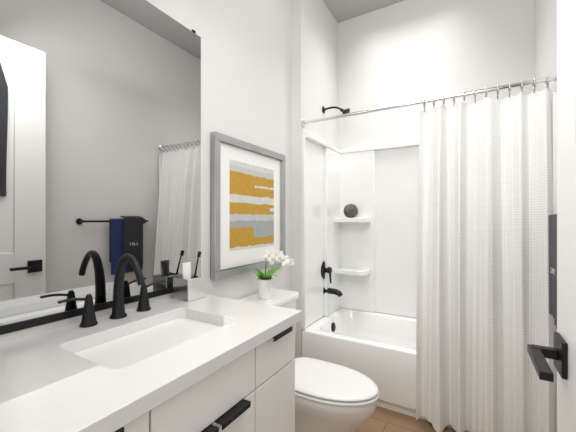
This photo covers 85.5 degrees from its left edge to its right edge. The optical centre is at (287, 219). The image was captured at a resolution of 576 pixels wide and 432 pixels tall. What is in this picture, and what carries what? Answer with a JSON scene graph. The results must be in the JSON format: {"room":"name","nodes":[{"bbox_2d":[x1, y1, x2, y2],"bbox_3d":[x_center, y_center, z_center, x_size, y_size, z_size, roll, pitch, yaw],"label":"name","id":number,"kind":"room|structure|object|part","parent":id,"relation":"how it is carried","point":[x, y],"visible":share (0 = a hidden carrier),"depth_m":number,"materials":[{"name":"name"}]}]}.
{"room":"bathroom","nodes":[
{"label":"bathroom","id":0,"kind":"room"},
{"bbox_2d":[0,0,290,342],"bbox_3d":[-0.454,-0.329,1.727,0.120,3.180,3.458,0,0,30],"label":"wall","id":1,"kind":"structure","parent":0,"point":[245,70],"depth_m":1.88,"materials":[{"name":"paint"}]},
{"bbox_2d":[0,29,195,334],"bbox_3d":[-0.694,-0.305,1.188,0.010,1.292,0.975,0,0,30],"label":"frame","id":2,"kind":"object","parent":1,"relation":"attached to","point":[24,324],"visible":0.69,"depth_m":1.06,"materials":[{"name":"black metal"}]},
{"bbox_2d":[0,0,200,325],"bbox_3d":[-0.696,-0.312,1.189,0.005,1.254,0.966,0,0,30],"label":"mirror","id":3,"kind":"object","parent":2,"relation":"attached to","point":[100,138],"visible":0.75,"depth_m":1.15,"materials":[{"name":"clear glass"}]},
{"bbox_2d":[210,131,284,279],"bbox_3d":[-0.217,-0.074,1.975,0.035,0.790,0.731,0,0,30],"label":"framed artwork","id":4,"kind":"object","parent":1,"relation":"attached to","point":[247,204],"visible":0.88,"depth_m":1.88,"materials":[{"name":"paper"}]},
{"bbox_2d":[229,159,273,251],"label":"print","id":5,"kind":"object","parent":4,"relation":"attached to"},
{"bbox_2d":[291,0,337,358],"bbox_3d":[0.256,-0.329,2.732,0.087,3.180,0.765,0,0,30],"label":"wall","id":6,"kind":"structure","parent":0,"point":[314,57],"depth_m":2.47,"materials":[{"name":"paint"}]},
{"bbox_2d":[322,106,349,117],"bbox_3d":[0.415,-0.929,2.679,0.241,0.130,0.086,0,0,30],"label":"shower head","id":7,"kind":"object","parent":6,"relation":"attached to","point":[345,111],"visible":0.9,"depth_m":2.66},
{"bbox_2d":[323,0,403,22],"bbox_3d":[0.290,-1.949,1.290,1.847,0.060,3.458,0,0,30],"label":"ceiling","id":8,"kind":"structure","parent":0,"point":[341,10],"depth_m":2.81,"materials":[{"name":"grey paint"}]},
{"bbox_2d":[355,406,455,431],"bbox_3d":[0.290,1.291,1.290,1.847,0.060,3.458,0,0,30],"label":"floor","id":9,"kind":"structure","parent":0,"point":[381,419],"depth_m":1.92,"materials":[{"name":"brown wood"}]},
{"bbox_2d":[0,294,301,431],"bbox_3d":[-0.450,0.814,1.000,0.622,0.895,0.950,0,0,30],"label":"bathroom vanity","id":10,"kind":"object","parent":9,"relation":"on","point":[208,363],"visible":1,"depth_m":0.88,"materials":[{"name":"white stone"}]},
{"bbox_2d":[57,253,164,327],"bbox_3d":[-0.584,0.245,1.137,0.180,0.241,0.396,0,0,30],"label":"faucet","id":11,"kind":"object","parent":10,"relation":"on","point":[88,319],"visible":0.98,"depth_m":1.15,"materials":[{"name":"black metal"}]},
{"bbox_3d":[-0.204,0.491,0.853,0.049,0.170,0.790,0,0,30],"label":"handle","id":12,"kind":"part","parent":10,"relation":"part of","materials":[{"name":"white"}]},
{"bbox_2d":[173,251,204,301],"bbox_3d":[-0.451,0.260,1.460,0.103,0.210,0.135,0,0,30],"label":"toothbrush holder","id":13,"kind":"object","parent":10,"relation":"on","point":[188,286],"visible":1,"depth_m":1.41,"materials":[{"name":"white ceramic"}]},
{"bbox_2d":[239,288,378,431],"bbox_3d":[0.114,0.869,1.771,0.796,0.785,0.452,0,0,30],"label":"toilet","id":14,"kind":"object","parent":9,"relation":"on","point":[331,397],"visible":0.52,"depth_m":1.60,"materials":[{"name":"white ceramic"}]},
{"bbox_2d":[251,249,294,299],"bbox_3d":[-0.116,0.327,1.907,0.224,0.297,0.240,0,0,30],"label":"orchid","id":15,"kind":"object","parent":14,"relation":"on","point":[265,281],"visible":1,"depth_m":1.88,"materials":[{"name":"white plant"}]},
{"bbox_3d":[-0.063,0.287,1.922,0.097,0.170,0.146,0,0,30],"label":"stem","id":16,"kind":"part","parent":15,"relation":"part of","materials":[{"name":"plant"}]},
{"bbox_3d":[0.201,0.883,1.720,0.586,0.040,0.375,0,0,30],"label":"lid","id":17,"kind":"part","parent":14,"relation":"part of","materials":[{"name":"white plastic"}]},
{"bbox_2d":[302,308,469,431],"bbox_3d":[0.949,1.054,2.325,1.517,0.415,0.762,0,0,30],"label":"bathtub","id":18,"kind":"object","parent":9,"relation":"on","point":[378,349],"visible":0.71,"depth_m":2.21,"materials":[{"name":"white ceramic"}]},
{"bbox_2d":[338,0,533,317],"bbox_3d":[1.135,-0.329,2.729,1.607,3.180,0.120,0,0,30],"label":"wall","id":19,"kind":"structure","parent":0,"point":[405,51],"depth_m":2.66,"materials":[{"name":"paint"}]},
{"bbox_2d":[301,91,556,329],"bbox_3d":[0.950,0.087,2.326,1.526,1.513,0.768,0,0,30],"label":"shower surround","id":20,"kind":"structure","parent":19,"relation":"attached to","point":[377,185],"depth_m":2.76,"materials":[{"name":"white plastic"}]},
{"bbox_3d":[0.358,0.453,2.712,0.082,0.189,0.164,0,0,30],"label":"valve trim mount","id":21,"kind":"part","parent":20,"relation":"part of","materials":[{"name":"black metal"}]},
{"bbox_2d":[323,288,342,296],"bbox_3d":[0.394,0.626,2.691,0.166,0.078,0.068,0,0,30],"label":"tub spout","id":22,"kind":"object","parent":20,"relation":"attached to","point":[338,293],"visible":0.85,"depth_m":2.67,"materials":[{"name":"black metal"}]},
{"bbox_2d":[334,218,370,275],"bbox_3d":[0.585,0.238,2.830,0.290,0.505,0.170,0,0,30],"label":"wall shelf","id":23,"kind":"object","parent":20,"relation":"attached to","point":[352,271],"visible":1,"depth_m":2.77,"materials":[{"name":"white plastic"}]},
{"bbox_2d":[344,204,357,217],"bbox_3d":[0.572,-0.077,2.838,0.130,0.131,0.130,0,0,30],"label":"decorative ball","id":24,"kind":"object","parent":23,"relation":"on","point":[350,210],"visible":1,"depth_m":2.80,"materials":[{"name":"grey stone"}]},
{"bbox_2d":[534,0,556,91],"bbox_3d":[1.035,-0.329,0.852,0.120,3.180,3.458,0,0,30],"label":"wall","id":25,"kind":"structure","parent":0,"point":[545,38],"depth_m":1.94,"materials":[{"name":"paint"}]},
{"bbox_2d":[301,73,556,126],"bbox_3d":[0.773,-0.747,2.026,1.518,0.064,0.064,0,0,30],"label":"curtain rod","id":26,"kind":"object","parent":25,"relation":"attached to","point":[481,91],"visible":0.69,"depth_m":1.95,"materials":[{"name":"silver metal"}]},
{"bbox_2d":[416,75,556,431],"bbox_3d":[1.090,0.228,1.758,0.677,1.996,0.194,0,0,30],"label":"shower curtain","id":27,"kind":"object","parent":26,"relation":"hanging from","point":[484,317],"visible":0.96,"depth_m":1.75,"materials":[{"name":"white fabric"}]},
{"bbox_2d":[548,214,556,328],"bbox_3d":[1.138,0.229,1.236,0.090,0.524,0.637,0,0,30],"label":"towel","id":28,"kind":"object","parent":25,"relation":"attached to","point":[552,227],"visible":0.29,"depth_m":1.39,"materials":[{"name":"black fabric"}]},
{"bbox_3d":[0.361,-0.329,-0.009,0.170,3.180,0.130,0,0,30],"label":"wall","id":29,"kind":"structure","parent":0,"visible":0},
{"bbox_2d":[527,0,575,431],"bbox_3d":[0.475,0.037,0.463,0.107,2.436,0.780,0,0,30],"label":"door","id":30,"kind":"structure","parent":29,"relation":"in","point":[562,353],"depth_m":0.71,"materials":[{"name":"paint"}]},
{"bbox_3d":[0.595,0.321,0.707,0.066,0.082,0.191,0,0,30],"label":"handle","id":31,"kind":"part","parent":30,"relation":"part of","materials":[{"name":"black metal"}]}
]}

